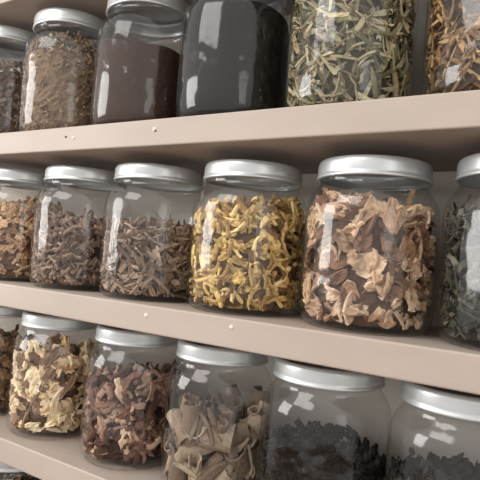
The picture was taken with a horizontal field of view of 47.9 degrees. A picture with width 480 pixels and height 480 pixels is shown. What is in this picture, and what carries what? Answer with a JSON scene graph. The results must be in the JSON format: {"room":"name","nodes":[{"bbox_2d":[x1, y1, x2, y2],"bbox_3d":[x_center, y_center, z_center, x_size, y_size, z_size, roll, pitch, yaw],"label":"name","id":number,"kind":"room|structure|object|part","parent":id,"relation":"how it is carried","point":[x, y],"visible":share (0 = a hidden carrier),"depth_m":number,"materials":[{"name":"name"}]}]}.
{"room":"herbal medicine shop","nodes":[
{"label":"herbal medicine shop","id":0,"kind":"room"},
{"bbox_3d":[-0.755,1.140,-0.349,5.000,0.050,3.000,3,-2,32],"label":"floor","id":1,"kind":"structure","parent":0,"visible":0},
{"bbox_2d":[0,0,479,479],"bbox_3d":[-0.179,0.278,0.802,1.830,1.840,0.236,3,-2,32],"label":"shelving unit","id":2,"kind":"object","parent":1,"relation":"on","point":[439,130],"visible":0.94,"depth_m":0.67,"materials":[{"name":"paint"}]},
{"bbox_2d":[0,306,35,414],"bbox_3d":[-0.411,0.191,0.909,0.132,0.176,0.132,4,-2,17],"label":"jar","id":3,"kind":"object","parent":2,"relation":"on","point":[7,338],"visible":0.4,"depth_m":0.87,"materials":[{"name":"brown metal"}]},
{"bbox_3d":[-0.405,0.113,0.911,0.115,0.020,0.115,4,-2,17],"label":"screw lid","id":4,"kind":"part","parent":3,"relation":"part of","materials":[{"name":"silver metal"}]},
{"bbox_2d":[0,462,40,479],"bbox_3d":[-0.359,0.414,0.857,0.141,0.176,0.141,6,-2,-29],"label":"jar","id":5,"kind":"object","parent":2,"relation":"on","point":[6,470],"visible":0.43,"depth_m":0.86,"materials":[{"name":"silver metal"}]},
{"bbox_3d":[-0.353,0.337,0.860,0.122,0.020,0.122,6,-2,-29],"label":"screw lid","id":6,"kind":"part","parent":5,"relation":"part of","materials":[{"name":"silver metal"}]},
{"bbox_2d":[0,25,47,132],"bbox_3d":[-0.403,-0.257,0.942,0.141,0.192,0.141,6,-2,-37],"label":"jar","id":7,"kind":"object","parent":2,"relation":"on","point":[13,40],"visible":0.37,"depth_m":0.89,"materials":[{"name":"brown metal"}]},
{"bbox_3d":[-0.396,-0.342,0.945,0.122,0.022,0.122,4,-2,21],"label":"screw lid","id":8,"kind":"part","parent":7,"relation":"part of","materials":[{"name":"silver metal"}]},
{"bbox_2d":[0,168,64,281],"bbox_3d":[-0.368,-0.023,0.900,0.141,0.176,0.141,6,-2,-26],"label":"jar","id":9,"kind":"object","parent":2,"relation":"on","point":[16,231],"visible":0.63,"depth_m":0.85,"materials":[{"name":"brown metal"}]},
{"bbox_3d":[-0.362,-0.100,0.903,0.122,0.020,0.122,6,-2,-26],"label":"screw lid","id":10,"kind":"part","parent":9,"relation":"part of","materials":[{"name":"silver metal"}]},
{"bbox_2d":[6,311,102,439],"bbox_3d":[-0.281,0.199,0.827,0.132,0.176,0.132,3,-2,35],"label":"jar","id":11,"kind":"object","parent":2,"relation":"on","point":[48,383],"visible":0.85,"depth_m":0.78,"materials":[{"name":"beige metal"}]},
{"bbox_3d":[-0.274,0.121,0.830,0.115,0.020,0.115,5,-2,-13],"label":"screw lid","id":12,"kind":"part","parent":11,"relation":"part of","materials":[{"name":"silver metal"}]},
{"bbox_2d":[18,7,112,130],"bbox_3d":[-0.272,-0.249,0.860,0.141,0.192,0.141,5,-2,-2],"label":"jar","id":13,"kind":"object","parent":2,"relation":"on","point":[58,88],"visible":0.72,"depth_m":0.81,"materials":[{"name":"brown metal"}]},
{"bbox_3d":[-0.265,-0.334,0.863,0.122,0.022,0.122,5,-2,-24],"label":"screw lid","id":14,"kind":"part","parent":13,"relation":"part of","materials":[{"name":"silver metal"}]},
{"bbox_2d":[29,165,130,291],"bbox_3d":[-0.240,-0.015,0.820,0.141,0.176,0.141,3,-2,35],"label":"jar","id":15,"kind":"object","parent":2,"relation":"on","point":[67,250],"visible":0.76,"depth_m":0.77,"materials":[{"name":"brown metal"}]},
{"bbox_3d":[-0.233,-0.093,0.823,0.122,0.020,0.122,3,-2,35],"label":"screw lid","id":16,"kind":"part","parent":15,"relation":"part of","materials":[{"name":"silver metal"}]},
{"bbox_2d":[79,324,182,470],"bbox_3d":[-0.147,0.206,0.743,0.132,0.176,0.132,3,-3,44],"label":"jar","id":17,"kind":"object","parent":2,"relation":"on","point":[125,409],"visible":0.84,"depth_m":0.69,"materials":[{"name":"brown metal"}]},
{"bbox_3d":[-0.141,0.129,0.746,0.115,0.020,0.115,3,-3,41],"label":"screw lid","id":18,"kind":"part","parent":17,"relation":"part of","materials":[{"name":"silver metal"}]},
{"bbox_2d":[90,0,190,124],"bbox_3d":[-0.136,-0.241,0.775,0.141,0.192,0.141,4,-2,19],"label":"jar","id":19,"kind":"object","parent":2,"relation":"on","point":[134,81],"visible":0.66,"depth_m":0.72,"materials":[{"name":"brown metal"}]},
{"bbox_3d":[-0.130,-0.326,0.778,0.122,0.022,0.122,5,-2,-18],"label":"screw lid","id":20,"kind":"part","parent":19,"relation":"part of","materials":[{"name":"silver metal"}]},
{"bbox_2d":[98,163,205,302],"bbox_3d":[-0.118,-0.008,0.743,0.141,0.176,0.141,3,-2,30],"label":"jar","id":21,"kind":"object","parent":2,"relation":"on","point":[136,260],"visible":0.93,"depth_m":0.69,"materials":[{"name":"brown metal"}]},
{"bbox_3d":[-0.111,-0.086,0.746,0.122,0.020,0.122,3,-2,30],"label":"screw lid","id":22,"kind":"part","parent":21,"relation":"part of","materials":[{"name":"silver metal"}]},
{"bbox_2d":[160,339,272,479],"bbox_3d":[-0.027,0.213,0.669,0.132,0.176,0.132,4,-2,8],"label":"jar","id":23,"kind":"object","parent":2,"relation":"on","point":[205,440],"visible":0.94,"depth_m":0.62,"materials":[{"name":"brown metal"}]},
{"bbox_3d":[-0.021,0.136,0.671,0.115,0.020,0.115,4,-2,8],"label":"screw lid","id":24,"kind":"part","parent":23,"relation":"part of","materials":[{"name":"silver metal"}]},
{"bbox_2d":[175,0,290,116],"bbox_3d":[-0.007,-0.234,0.694,0.141,0.192,0.141,6,-2,-33],"label":"jar","id":25,"kind":"object","parent":2,"relation":"on","point":[234,55],"visible":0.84,"depth_m":0.63,"materials":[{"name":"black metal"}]},
{"bbox_3d":[0.000,-0.319,0.697,0.122,0.022,0.122,5,-2,-10],"label":"screw lid","id":26,"kind":"part","parent":25,"relation":"part of","materials":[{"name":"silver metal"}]},
{"bbox_2d":[187,159,307,317],"bbox_3d":[0.010,-0.001,0.663,0.141,0.176,0.141,3,-2,35],"label":"jar","id":27,"kind":"object","parent":2,"relation":"on","point":[246,254],"visible":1,"depth_m":0.61,"materials":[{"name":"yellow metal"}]},
{"bbox_3d":[0.016,-0.078,0.666,0.122,0.020,0.122,3,-2,35],"label":"screw lid","id":28,"kind":"part","parent":27,"relation":"part of","materials":[{"name":"silver metal"}]},
{"bbox_2d":[256,357,391,479],"bbox_3d":[0.092,0.220,0.594,0.141,0.176,0.141,4,-2,12],"label":"jar","id":29,"kind":"object","parent":2,"relation":"on","point":[313,455],"visible":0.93,"depth_m":0.56,"materials":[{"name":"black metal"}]},
{"bbox_3d":[0.098,0.142,0.597,0.122,0.020,0.122,4,-2,12],"label":"screw lid","id":30,"kind":"part","parent":29,"relation":"part of","materials":[{"name":"silver metal"}]},
{"bbox_2d":[285,0,418,106],"bbox_3d":[0.126,-0.226,0.611,0.141,0.192,0.141,4,-2,20],"label":"jar","id":31,"kind":"object","parent":2,"relation":"on","point":[348,50],"visible":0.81,"depth_m":0.56,"materials":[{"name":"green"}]},
{"bbox_2d":[299,154,439,336],"bbox_3d":[0.139,0.007,0.583,0.141,0.176,0.141,3,-2,36],"label":"jar","id":32,"kind":"object","parent":2,"relation":"on","point":[371,263],"visible":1,"depth_m":0.53,"materials":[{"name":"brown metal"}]},
{"bbox_3d":[0.145,-0.071,0.585,0.122,0.020,0.122,3,-2,36],"label":"screw lid","id":33,"kind":"part","parent":32,"relation":"part of","materials":[{"name":"silver metal"}]},
{"bbox_2d":[385,381,479,479],"bbox_3d":[0.213,0.227,0.518,0.141,0.176,0.141,3,-3,43],"label":"jar","id":34,"kind":"object","parent":2,"relation":"on","point":[459,405],"visible":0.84,"depth_m":0.51,"materials":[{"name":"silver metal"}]},
{"bbox_3d":[0.219,0.149,0.521,0.122,0.020,0.122,3,-3,43],"label":"screw lid","id":35,"kind":"part","parent":34,"relation":"part of","materials":[{"name":"silver metal"}]},
{"bbox_2d":[422,0,479,93],"bbox_3d":[0.257,-0.219,0.529,0.141,0.192,0.141,5,-2,1],"label":"jar","id":36,"kind":"object","parent":2,"relation":"on","point":[453,46],"visible":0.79,"depth_m":0.50,"materials":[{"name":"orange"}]},
{"bbox_2d":[436,153,479,350],"bbox_3d":[0.263,0.014,0.506,0.141,0.176,0.141,6,-2,-33],"label":"jar","id":37,"kind":"object","parent":2,"relation":"on","point":[461,283],"visible":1,"depth_m":0.49,"materials":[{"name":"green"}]},
{"bbox_3d":[0.269,-0.064,0.508,0.122,0.020,0.122,6,-2,-33],"label":"screw lid","id":38,"kind":"part","parent":37,"relation":"part of","materials":[{"name":"silver metal"}]}
]}

